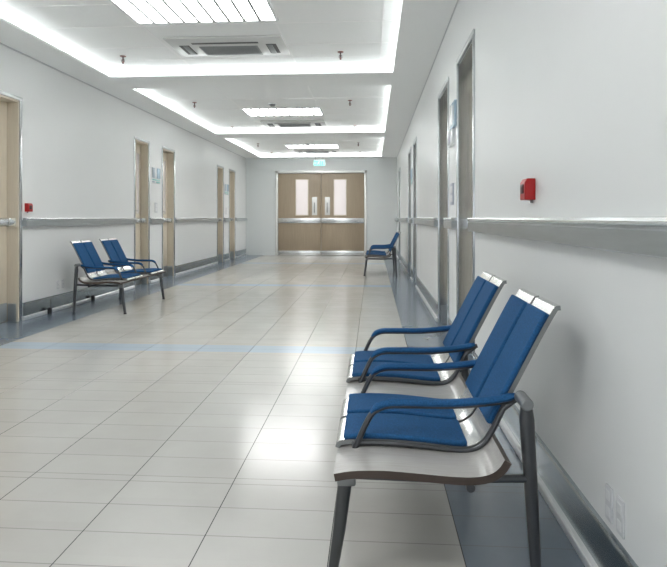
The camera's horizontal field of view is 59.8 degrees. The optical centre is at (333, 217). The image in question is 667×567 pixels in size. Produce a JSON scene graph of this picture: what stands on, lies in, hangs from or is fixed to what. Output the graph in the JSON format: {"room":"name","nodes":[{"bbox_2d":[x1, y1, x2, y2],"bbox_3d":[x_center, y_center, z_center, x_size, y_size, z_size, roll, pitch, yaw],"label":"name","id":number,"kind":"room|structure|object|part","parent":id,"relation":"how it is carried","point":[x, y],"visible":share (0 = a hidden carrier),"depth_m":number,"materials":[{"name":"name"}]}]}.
{"room":"hospital interior","nodes":[
{"label":"hospital interior","id":0,"kind":"room"},
{"bbox_2d":[0,44,245,302],"bbox_3d":[-3.682,-0.425,8.119,0.250,3.250,21.700,0,0,4],"label":"wall","id":1,"kind":"structure","parent":0,"point":[78,138],"depth_m":8.53,"materials":[{"name":"paint"}]},
{"bbox_2d":[0,90,22,322],"bbox_3d":[-3.758,-0.102,6.370,0.196,2.605,0.838,0,0,4],"label":"door","id":2,"kind":"structure","parent":1,"relation":"in","point":[10,104],"depth_m":6.72,"materials":[{"name":"brown wood"}]},
{"bbox_3d":[-3.804,1.084,6.373,0.004,0.208,0.680,0,0,4],"label":"kick plate","id":3,"kind":"part","parent":2,"relation":"part of","materials":[{"name":"metal"}]},
{"bbox_3d":[-3.668,-1.383,6.364,0.016,0.043,0.838,0,0,4],"label":"head trim","id":4,"kind":"part","parent":2,"relation":"part of","materials":[{"name":"metal"}]},
{"bbox_3d":[-3.748,1.095,6.369,0.103,0.210,0.700,0,0,4],"label":"jamb plate","id":5,"kind":"part","parent":2,"relation":"part of","materials":[{"name":"metal"}]},
{"bbox_2d":[25,203,32,212],"bbox_3d":[-3.614,-0.118,6.881,0.053,0.114,0.088,0,0,4],"label":"fire alarm","id":6,"kind":"object","parent":1,"relation":"attached to","point":[28,206],"visible":1,"depth_m":6.85,"materials":[{"name":"red plastic"}]},
{"bbox_2d":[0,43,245,158],"bbox_3d":[-3.558,-1.923,8.010,0.012,0.014,21.500,0,0,4],"label":"trim","id":7,"kind":"structure","parent":1,"relation":"attached to","point":[0,43],"depth_m":8.53,"materials":[{"name":"white paint"}]},
{"bbox_2d":[22,249,246,319],"bbox_3d":[-3.526,1.097,8.008,0.075,0.206,21.500,0,0,4],"label":"baseboard","id":8,"kind":"structure","parent":1,"relation":"attached to","point":[46,305],"depth_m":8.27,"materials":[{"name":"metal"}]},
{"bbox_2d":[22,218,247,226],"bbox_3d":[-3.533,0.048,8.008,0.063,0.104,21.500,0,0,4],"label":"handrail","id":9,"kind":"object","parent":1,"relation":"attached to","point":[26,222],"visible":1,"depth_m":8.53,"materials":[{"name":"metal"}]},
{"bbox_2d":[134,136,149,286],"bbox_3d":[-3.490,-0.102,10.311,0.196,2.605,0.698,0,0,4],"label":"door","id":10,"kind":"structure","parent":1,"relation":"in","point":[141,146],"depth_m":10.58,"materials":[{"name":"brown wood"}]},
{"bbox_3d":[-3.527,-0.620,10.439,0.004,1.080,0.130,0,0,4],"label":"vision pane","id":11,"kind":"part","parent":10,"relation":"part of","materials":[{"name":"glass"}]},
{"bbox_3d":[-3.525,-0.620,10.439,0.008,1.112,0.162,0,0,4],"label":"pane frame","id":12,"kind":"part","parent":10,"relation":"part of","materials":[{"name":"silver wood"}]},
{"bbox_3d":[-3.399,-1.383,10.305,0.016,0.043,0.698,0,0,4],"label":"head trim","id":13,"kind":"part","parent":10,"relation":"part of","materials":[{"name":"metal"}]},
{"bbox_3d":[-3.480,1.095,10.310,0.103,0.210,0.560,0,0,4],"label":"jamb plate","id":14,"kind":"part","parent":10,"relation":"part of","materials":[{"name":"metal"}]},
{"bbox_2d":[151,167,159,183],"bbox_3d":[-3.350,-0.800,10.953,0.026,0.300,0.400,0,0,4],"label":"room sign","id":15,"kind":"object","parent":1,"relation":"attached to","point":[155,172],"visible":1,"depth_m":10.93,"materials":[{"name":"white plastic"}]},
{"bbox_2d":[155,203,157,212],"bbox_3d":[-3.356,-0.195,10.973,0.013,0.190,0.130,0,0,4],"label":"switch plate","id":16,"kind":"object","parent":1,"relation":"attached to","point":[156,204],"visible":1,"depth_m":10.97,"materials":[{"name":"white plastic"}]},
{"bbox_2d":[162,146,174,277],"bbox_3d":[-3.398,-0.102,11.648,0.196,2.605,0.738,0,0,4],"label":"door","id":17,"kind":"structure","parent":1,"relation":"in","point":[168,155],"depth_m":11.94,"materials":[{"name":"brown wood"}]},
{"bbox_3d":[-3.436,-0.620,11.776,0.004,1.080,0.130,0,0,4],"label":"vision pane","id":18,"kind":"part","parent":17,"relation":"part of","materials":[{"name":"glass"}]},
{"bbox_3d":[-3.434,-0.620,11.775,0.008,1.112,0.162,0,0,4],"label":"pane frame","id":19,"kind":"part","parent":17,"relation":"part of","materials":[{"name":"white glass"}]},
{"bbox_3d":[-3.444,1.084,11.651,0.004,0.208,0.580,0,0,4],"label":"kick plate","id":20,"kind":"part","parent":17,"relation":"part of","materials":[{"name":"metal"}]},
{"bbox_3d":[-3.389,1.095,11.647,0.103,0.210,0.600,0,0,4],"label":"jamb plate","id":21,"kind":"part","parent":17,"relation":"part of","materials":[{"name":"metal"}]},
{"bbox_2d":[217,165,223,261],"bbox_3d":[-3.129,-0.102,15.599,0.196,2.605,0.678,0,0,4],"label":"door","id":22,"kind":"structure","parent":1,"relation":"in","point":[220,169],"depth_m":15.87,"materials":[{"name":"brown wood"}]},
{"bbox_3d":[-3.120,1.095,15.598,0.103,0.210,0.540,0,0,4],"label":"jamb plate","id":23,"kind":"part","parent":22,"relation":"part of","materials":[{"name":"metal"}]},
{"bbox_3d":[-3.137,-0.085,15.599,0.180,2.570,0.600,0,0,4],"label":"frame","id":24,"kind":"part","parent":22,"relation":"part of","materials":[{"name":"brown wood"}]},
{"bbox_2d":[224,184,228,194],"bbox_3d":[-2.992,-0.800,16.221,0.026,0.300,0.400,0,0,4],"label":"room sign","id":25,"kind":"object","parent":1,"relation":"attached to","point":[226,186],"visible":1,"depth_m":16.22,"materials":[{"name":"white plastic"}]},
{"bbox_2d":[229,169,235,258],"bbox_3d":[-3.040,-0.102,16.906,0.196,2.605,0.758,0,0,4],"label":"door","id":26,"kind":"structure","parent":1,"relation":"in","point":[231,172],"depth_m":17.21,"materials":[{"name":"brown wood"}]},
{"bbox_3d":[-3.048,-0.085,16.906,0.180,2.570,0.680,0,0,4],"label":"frame","id":27,"kind":"part","parent":26,"relation":"part of","materials":[{"name":"brown wood"}]},
{"bbox_2d":[0,0,456,157],"bbox_3d":[-1.142,-2.030,7.846,5.255,0.200,21.900,0,0,4],"label":"ceiling","id":28,"kind":"structure","parent":0,"point":[390,48],"depth_m":7.74,"materials":[{"name":"paint"}]},
{"bbox_2d":[109,0,278,24],"bbox_3d":[-1.335,-2.037,5.644,1.490,0.026,0.780,0,0,4],"label":"recessed light","id":29,"kind":"object","parent":28,"relation":"in","point":[139,11],"visible":1,"depth_m":5.71,"materials":[{"name":"grey plastic"}]},
{"bbox_2d":[163,35,289,56],"bbox_3d":[-1.235,-2.030,6.880,1.350,0.040,0.720,0,0,4],"label":"air conditioner","id":30,"kind":"object","parent":28,"relation":"attached to","point":[245,45],"depth_m":6.80,"materials":[{"name":"white plastic"}]},
{"bbox_2d":[179,46,196,54],"bbox_3d":[-1.744,-2.022,6.985,0.120,0.005,0.360,0,0,4],"label":"ceiling vent","id":31,"kind":"object","parent":30,"relation":"in","point":[188,50],"depth_m":6.96,"materials":[{"name":"grey plastic"}]},
{"bbox_2d":[199,46,262,55],"bbox_3d":[-1.227,-2.018,7.005,0.700,0.009,0.370,0,0,4],"label":"ceiling vent","id":32,"kind":"object","parent":30,"relation":"in","point":[206,50],"depth_m":6.97,"materials":[{"name":"grey plastic"}]},
{"bbox_2d":[266,44,280,52],"bbox_3d":[-0.717,-2.022,6.915,0.120,0.005,0.360,0,0,4],"label":"ceiling vent","id":33,"kind":"object","parent":30,"relation":"in","point":[271,48],"depth_m":6.91,"materials":[{"name":"white metal"}]},
{"bbox_2d":[241,107,323,115],"bbox_3d":[-0.960,-2.037,11.141,1.490,0.026,0.780,0,0,4],"label":"recessed light","id":34,"kind":"object","parent":28,"relation":"in","point":[278,111],"visible":1,"depth_m":11.12,"materials":[{"name":"grey plastic"}]},
{"bbox_2d":[260,120,325,126],"bbox_3d":[-0.850,-2.030,12.537,1.350,0.040,0.720,0,0,4],"label":"air conditioner","id":35,"kind":"object","parent":28,"relation":"attached to","point":[290,123],"depth_m":12.41,"materials":[{"name":"white plastic"}]},
{"bbox_2d":[278,124,311,126],"bbox_3d":[-0.842,-2.018,12.661,0.700,0.009,0.370,0,0,4],"label":"ceiling vent","id":36,"kind":"object","parent":35,"relation":"in","point":[279,125],"depth_m":12.62,"materials":[{"name":"grey plastic"}]},
{"bbox_2d":[285,144,339,148],"bbox_3d":[-0.593,-2.037,16.529,1.490,0.026,0.780,0,0,4],"label":"recessed light","id":37,"kind":"object","parent":28,"relation":"in","point":[294,146],"visible":0.99,"depth_m":16.57,"materials":[{"name":"grey plastic"}]},
{"bbox_2d":[287,145,337,147],"bbox_3d":[-0.593,-2.046,16.529,1.430,0.007,0.720,0,0,4],"label":"diffuser","id":38,"kind":"object","parent":37,"relation":"attached to","point":[288,146],"depth_m":16.57,"materials":[{"name":"grey plastic"}]},
{"bbox_2d":[294,149,339,152],"bbox_3d":[-0.499,-2.030,17.695,1.350,0.040,0.720,0,0,4],"label":"air conditioner","id":39,"kind":"object","parent":28,"relation":"attached to","point":[311,150],"depth_m":17.62,"materials":[{"name":"white plastic"}]},
{"bbox_2d":[306,151,328,152],"bbox_3d":[-0.490,-2.018,17.820,0.700,0.009,0.370,0,0,4],"label":"ceiling vent","id":40,"kind":"object","parent":39,"relation":"in","point":[306,151],"depth_m":17.72,"materials":[{"name":"white metal"}]},
{"bbox_2d":[313,149,324,165],"bbox_3d":[-0.424,-1.800,17.316,0.350,0.500,0.030,0,0,4],"label":"exit sign","id":41,"kind":"object","parent":28,"relation":"hanging from","point":[315,162],"visible":1,"depth_m":17.31,"materials":[{"name":"teal plastic"}]},
{"bbox_3d":[-0.425,-1.640,17.305,0.330,0.160,0.004,0,0,4],"label":"panel","id":42,"kind":"part","parent":41,"relation":"part of","materials":[{"name":"teal plastic"}]},
{"bbox_2d":[0,255,584,566],"bbox_3d":[-1.139,1.250,7.896,5.255,0.100,22.000,0,0,4],"label":"floor","id":43,"kind":"structure","parent":0,"point":[197,425],"depth_m":3.20,"materials":[{"name":"tile"}]},
{"bbox_2d":[70,238,165,313],"bbox_3d":[-2.931,0.748,7.953,0.786,0.905,1.570,0,0,4],"label":"bench","id":44,"kind":"object","parent":43,"relation":"on","point":[124,271],"visible":1,"depth_m":7.66,"materials":[{"name":"blue fabric"}]},
{"bbox_3d":[-3.245,0.894,7.292,0.071,0.590,0.038,0,0,4],"label":"leg","id":45,"kind":"part","parent":44,"relation":"part of","materials":[{"name":"metal"}]},
{"bbox_3d":[-2.941,0.700,7.358,0.560,0.193,0.012,0,0,4],"label":"frame","id":46,"kind":"part","parent":44,"relation":"part of","materials":[{"name":"metal"}]},
{"bbox_3d":[-2.943,0.699,7.358,0.569,0.210,0.028,0,0,4],"label":"armrest","id":47,"kind":"part","parent":44,"relation":"part of","materials":[{"name":"metal"}]},
{"bbox_3d":[-2.910,0.699,7.843,0.569,0.210,0.028,0,0,4],"label":"armrest","id":48,"kind":"part","parent":44,"relation":"part of","materials":[{"name":"metal"}]},
{"bbox_3d":[-2.844,0.779,7.947,0.544,0.082,1.570,0,0,4],"label":"bench plate","id":49,"kind":"part","parent":44,"relation":"part of","materials":[{"name":"silver metal"}]},
{"bbox_3d":[-2.632,1.002,7.251,0.087,0.377,0.040,0,0,4],"label":"leg","id":50,"kind":"part","parent":44,"relation":"part of","materials":[{"name":"metal"}]},
{"bbox_3d":[-2.890,0.699,8.146,0.569,0.210,0.028,0,0,4],"label":"armrest","id":51,"kind":"part","parent":44,"relation":"part of","materials":[{"name":"metal"}]},
{"bbox_3d":[-2.542,1.002,8.582,0.087,0.377,0.040,0,0,4],"label":"leg","id":52,"kind":"part","parent":44,"relation":"part of","materials":[{"name":"metal"}]},
{"bbox_2d":[363,231,400,275],"bbox_3d":[1.058,0.748,12.672,0.786,0.905,1.570,0,0,4],"label":"bench","id":53,"kind":"object","parent":43,"relation":"on","point":[381,255],"visible":1,"depth_m":12.09,"materials":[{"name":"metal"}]},
{"bbox_3d":[0.667,1.002,12.017,0.087,0.377,0.040,0,0,4],"label":"leg","id":54,"kind":"part","parent":53,"relation":"part of","materials":[{"name":"metal"}]},
{"bbox_3d":[0.971,0.779,12.678,0.544,0.082,1.570,0,0,4],"label":"bench plate","id":55,"kind":"part","parent":53,"relation":"part of","materials":[{"name":"silver metal"}]},
{"bbox_3d":[1.371,0.894,13.308,0.071,0.590,0.038,0,0,4],"label":"leg","id":56,"kind":"part","parent":53,"relation":"part of","materials":[{"name":"metal"}]},
{"bbox_3d":[1.280,0.894,11.976,0.071,0.590,0.038,0,0,4],"label":"leg","id":57,"kind":"part","parent":53,"relation":"part of","materials":[{"name":"metal"}]},
{"bbox_2d":[328,271,560,566],"bbox_3d":[0.413,0.748,2.563,0.786,0.905,1.570,0,0,4],"label":"bench","id":58,"kind":"object","parent":43,"relation":"on","point":[408,415],"visible":1,"depth_m":2.04,"materials":[{"name":"blue fabric"}]},
{"bbox_3d":[0.022,1.002,1.908,0.087,0.377,0.040,0,0,4],"label":"leg","id":59,"kind":"part","parent":58,"relation":"part of","materials":[{"name":"metal"}]},
{"bbox_3d":[0.431,0.699,3.245,0.569,0.210,0.028,0,0,4],"label":"armrest","id":60,"kind":"part","parent":58,"relation":"part of","materials":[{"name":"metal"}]},
{"bbox_3d":[0.396,0.700,2.760,0.560,0.193,0.012,0,0,4],"label":"frame","id":61,"kind":"part","parent":58,"relation":"part of","materials":[{"name":"metal"}]},
{"bbox_3d":[0.377,0.699,2.457,0.569,0.210,0.028,0,0,4],"label":"armrest","id":62,"kind":"part","parent":58,"relation":"part of","materials":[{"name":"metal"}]},
{"bbox_3d":[0.398,0.699,2.760,0.569,0.210,0.028,0,0,4],"label":"armrest","id":63,"kind":"part","parent":58,"relation":"part of","materials":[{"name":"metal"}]},
{"bbox_3d":[0.325,0.779,2.569,0.544,0.082,1.570,0,0,4],"label":"bench plate","id":64,"kind":"part","parent":58,"relation":"part of","materials":[{"name":"grey laminate"}]},
{"bbox_3d":[0.344,0.699,1.972,0.569,0.210,0.028,0,0,4],"label":"armrest","id":65,"kind":"part","parent":58,"relation":"part of","materials":[{"name":"metal"}]},
{"bbox_3d":[0.342,0.700,1.972,0.560,0.193,0.012,0,0,4],"label":"frame","id":66,"kind":"part","parent":58,"relation":"part of","materials":[{"name":"metal"}]},
{"bbox_3d":[0.725,0.894,3.198,0.071,0.590,0.038,0,0,4],"label":"leg","id":67,"kind":"part","parent":58,"relation":"part of","materials":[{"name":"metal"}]},
{"bbox_3d":[0.483,0.853,2.561,0.028,0.028,1.465,0,0,4],"label":"rail","id":68,"kind":"part","parent":58,"relation":"part of","materials":[{"name":"metal"}]},
{"bbox_3d":[0.634,0.894,1.866,0.071,0.590,0.038,0,0,4],"label":"leg","id":69,"kind":"part","parent":58,"relation":"part of","materials":[{"name":"metal"}]},
{"bbox_2d":[246,157,396,255],"bbox_3d":[-0.403,-0.425,18.696,4.855,3.250,0.250,0,0,4],"label":"wall","id":70,"kind":"structure","parent":0,"point":[381,171],"depth_m":18.59,"materials":[{"name":"grey paint"}]},
{"bbox_2d":[275,170,366,255],"bbox_3d":[-0.400,-0.160,18.630,2.950,2.720,0.180,0,0,4],"label":"door","id":71,"kind":"structure","parent":70,"relation":"in","point":[318,212],"depth_m":18.62,"materials":[{"name":"brown wood"}]},
{"bbox_3d":[-1.093,1.119,18.666,1.372,0.138,0.005,0,0,4],"label":"kick plate","id":72,"kind":"part","parent":71,"relation":"part of","materials":[{"name":"metal"}]},
{"bbox_3d":[-1.015,-0.660,18.656,0.420,1.170,0.016,0,0,4],"label":"pane frame","id":73,"kind":"part","parent":71,"relation":"part of","materials":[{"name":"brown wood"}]},
{"bbox_3d":[-1.015,-0.660,18.658,0.370,1.120,0.012,0,0,4],"label":"vision pane","id":74,"kind":"part","parent":71,"relation":"part of","materials":[{"name":"grey glass"}]},
{"bbox_3d":[-0.608,-0.380,18.631,0.165,0.580,0.010,0,0,4],"label":"handle plate","id":75,"kind":"part","parent":71,"relation":"part of","materials":[{"name":"white metal"}]},
{"bbox_3d":[-0.194,-0.380,18.603,0.165,0.580,0.010,0,0,4],"label":"handle plate","id":76,"kind":"part","parent":71,"relation":"part of","materials":[{"name":"white metal"}]},
{"bbox_3d":[0.213,-0.660,18.575,0.370,1.120,0.012,0,0,4],"label":"vision pane","id":77,"kind":"part","parent":71,"relation":"part of","materials":[{"name":"grey glass"}]},
{"bbox_3d":[0.212,-0.660,18.573,0.420,1.170,0.016,0,0,4],"label":"pane frame","id":78,"kind":"part","parent":71,"relation":"part of","materials":[{"name":"brown wood"}]},
{"bbox_3d":[0.291,1.119,18.572,1.372,0.138,0.005,0,0,4],"label":"kick plate","id":79,"kind":"part","parent":71,"relation":"part of","materials":[{"name":"metal"}]},
{"bbox_2d":[397,0,666,566],"bbox_3d":[1.411,-0.425,7.772,0.250,3.250,21.700,0,0,4],"label":"wall","id":80,"kind":"structure","parent":0,"point":[571,95],"depth_m":2.15,"materials":[{"name":"paint"}]},
{"bbox_2d":[398,168,399,258],"bbox_3d":[1.960,-0.102,16.455,0.196,2.605,0.978,0,0,4],"label":"door","id":81,"kind":"structure","parent":80,"relation":"in","point":[399,168],"depth_m":16.88,"materials":[{"name":"wood"}]},
{"bbox_3d":[1.968,-0.085,16.454,0.180,2.570,0.900,0,0,4],"label":"frame","id":82,"kind":"part","parent":81,"relation":"part of","materials":[{"name":"metal"}]},
{"bbox_2d":[408,147,410,274],"bbox_3d":[1.648,-0.102,11.876,0.196,2.605,0.958,0,0,4],"label":"door","id":83,"kind":"structure","parent":80,"relation":"in","point":[409,151],"depth_m":12.29,"materials":[{"name":"metal"}]},
{"bbox_3d":[1.656,-0.085,11.875,0.180,2.570,0.880,0,0,4],"label":"frame","id":84,"kind":"part","parent":83,"relation":"part of","materials":[{"name":"metal"}]},
{"bbox_2d":[410,168,412,184],"bbox_3d":[1.501,-0.800,11.124,0.026,0.300,0.400,0,0,4],"label":"room sign","id":85,"kind":"object","parent":80,"relation":"attached to","point":[411,170],"visible":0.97,"depth_m":11.16,"materials":[{"name":"white plastic"}]},
{"bbox_2d":[413,136,416,282],"bbox_3d":[1.548,-0.102,10.409,0.196,2.605,0.858,0,0,4],"label":"door","id":86,"kind":"structure","parent":80,"relation":"in","point":[415,140],"depth_m":10.77,"materials":[{"name":"metal"}]},
{"bbox_3d":[1.556,-0.085,10.408,0.180,2.570,0.780,0,0,4],"label":"frame","id":87,"kind":"part","parent":86,"relation":"part of","materials":[{"name":"metal"}]},
{"bbox_2d":[397,0,458,155],"bbox_3d":[1.275,-1.925,7.681,0.010,0.010,21.500,0,0,4],"label":"trim","id":88,"kind":"structure","parent":80,"relation":"attached to","point":[457,0],"depth_m":6.94,"materials":[{"name":"white paint"}]},
{"bbox_2d":[437,77,448,332],"bbox_3d":[1.262,-0.102,6.209,0.196,2.605,0.918,0,0,4],"label":"door","id":89,"kind":"structure","parent":80,"relation":"in","point":[443,96],"depth_m":6.60,"materials":[{"name":"wood"}]},
{"bbox_3d":[1.172,-1.383,6.215,0.016,0.043,0.918,0,0,4],"label":"head trim","id":90,"kind":"part","parent":89,"relation":"part of","materials":[{"name":"metal"}]},
{"bbox_3d":[1.270,-0.085,6.208,0.180,2.570,0.840,0,0,4],"label":"frame","id":91,"kind":"part","parent":89,"relation":"part of","materials":[{"name":"metal"}]},
{"bbox_3d":[1.252,1.095,6.209,0.103,0.210,0.780,0,0,4],"label":"jamb plate","id":92,"kind":"part","parent":89,"relation":"part of","materials":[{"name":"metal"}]},
{"bbox_2d":[448,99,455,147],"bbox_3d":[1.108,-0.870,5.407,0.034,0.380,0.460,0,0,4],"label":"room sign","id":93,"kind":"object","parent":80,"relation":"attached to","point":[452,118],"visible":0.98,"depth_m":5.34,"materials":[{"name":"plastic"}]},
{"bbox_3d":[1.115,-0.752,5.487,0.030,0.145,0.300,0,0,4],"label":"plate","id":94,"kind":"part","parent":93,"relation":"part of","materials":[{"name":"white plastic"}]},
{"bbox_3d":[1.105,-0.945,5.332,0.030,0.230,0.310,0,0,4],"label":"plate","id":95,"kind":"part","parent":93,"relation":"part of","materials":[{"name":"plastic"}]},
{"bbox_2d":[450,183,453,204],"bbox_3d":[1.122,-0.226,5.462,0.013,0.202,0.208,0,0,4],"label":"switch plate","id":96,"kind":"object","parent":80,"relation":"attached to","point":[451,184],"visible":1,"depth_m":5.43,"materials":[{"name":"white plastic"}]},
{"bbox_2d":[456,29,474,359],"bbox_3d":[1.161,-0.102,4.732,0.196,2.605,0.878,0,0,4],"label":"door","id":97,"kind":"structure","parent":80,"relation":"in","point":[465,62],"depth_m":5.10,"materials":[{"name":"wood"}]},
{"bbox_3d":[1.071,-1.383,4.738,0.016,0.043,0.878,0,0,4],"label":"head trim","id":98,"kind":"part","parent":97,"relation":"part of","materials":[{"name":"metal"}]},
{"bbox_3d":[1.169,-0.085,4.731,0.180,2.570,0.800,0,0,4],"label":"frame","id":99,"kind":"part","parent":97,"relation":"part of","materials":[{"name":"metal"}]},
{"bbox_2d":[396,249,637,566],"bbox_3d":[1.265,1.097,7.682,0.030,0.206,21.500,0,0,4],"label":"baseboard","id":100,"kind":"structure","parent":80,"relation":"attached to","point":[593,541],"depth_m":2.21,"materials":[{"name":"metal"}]},
{"bbox_2d":[520,178,534,202],"bbox_3d":[0.917,-0.128,2.744,0.053,0.114,0.088,0,0,4],"label":"fire alarm","id":101,"kind":"object","parent":80,"relation":"attached to","point":[527,186],"visible":1,"depth_m":2.70,"materials":[{"name":"red plastic"}]},
{"bbox_2d":[395,216,666,258],"bbox_3d":[1.248,0.048,7.683,0.063,0.104,21.500,0,0,4],"label":"handrail","id":102,"kind":"object","parent":80,"relation":"attached to","point":[641,235],"visible":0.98,"depth_m":1.91,"materials":[{"name":"metal"}]},
{"bbox_2d":[605,483,612,523],"bbox_3d":[0.878,0.910,1.850,0.008,0.110,0.050,0,0,4],"label":"wall socket","id":103,"kind":"object","parent":80,"relation":"attached to","point":[608,490],"visible":1,"depth_m":1.84,"materials":[{"name":"white plastic"}]},
{"bbox_2d":[606,489,609,501],"bbox_3d":[0.875,0.884,1.850,0.002,0.030,0.028,0,0,4],"label":"outlet","id":104,"kind":"object","parent":103,"relation":"attached to","point":[607,490],"depth_m":1.85,"materials":[{"name":"white plastic"}]},
{"bbox_2d":[606,505,609,517],"bbox_3d":[0.875,0.936,1.850,0.002,0.030,0.028,0,0,4],"label":"outlet","id":105,"kind":"object","parent":103,"relation":"attached to","point":[607,506],"depth_m":1.85,"materials":[{"name":"white plastic"}]},
{"bbox_2d":[616,495,624,538],"bbox_3d":[0.873,0.910,1.765,0.008,0.110,0.050,0,0,4],"label":"wall socket","id":106,"kind":"object","parent":80,"relation":"attached to","point":[620,505],"visible":1,"depth_m":1.75,"materials":[{"name":"white plastic"}]},
{"bbox_2d":[617,501,620,514],"bbox_3d":[0.870,0.884,1.765,0.002,0.030,0.028,0,0,4],"label":"outlet","id":107,"kind":"object","parent":106,"relation":"attached to","point":[618,502],"depth_m":1.77,"materials":[{"name":"white plastic"}]},
{"bbox_2d":[617,518,620,532],"bbox_3d":[0.870,0.936,1.765,0.002,0.030,0.028,0,0,4],"label":"outlet","id":108,"kind":"object","parent":106,"relation":"attached to","point":[618,519],"depth_m":1.76,"materials":[{"name":"white plastic"}]}
]}

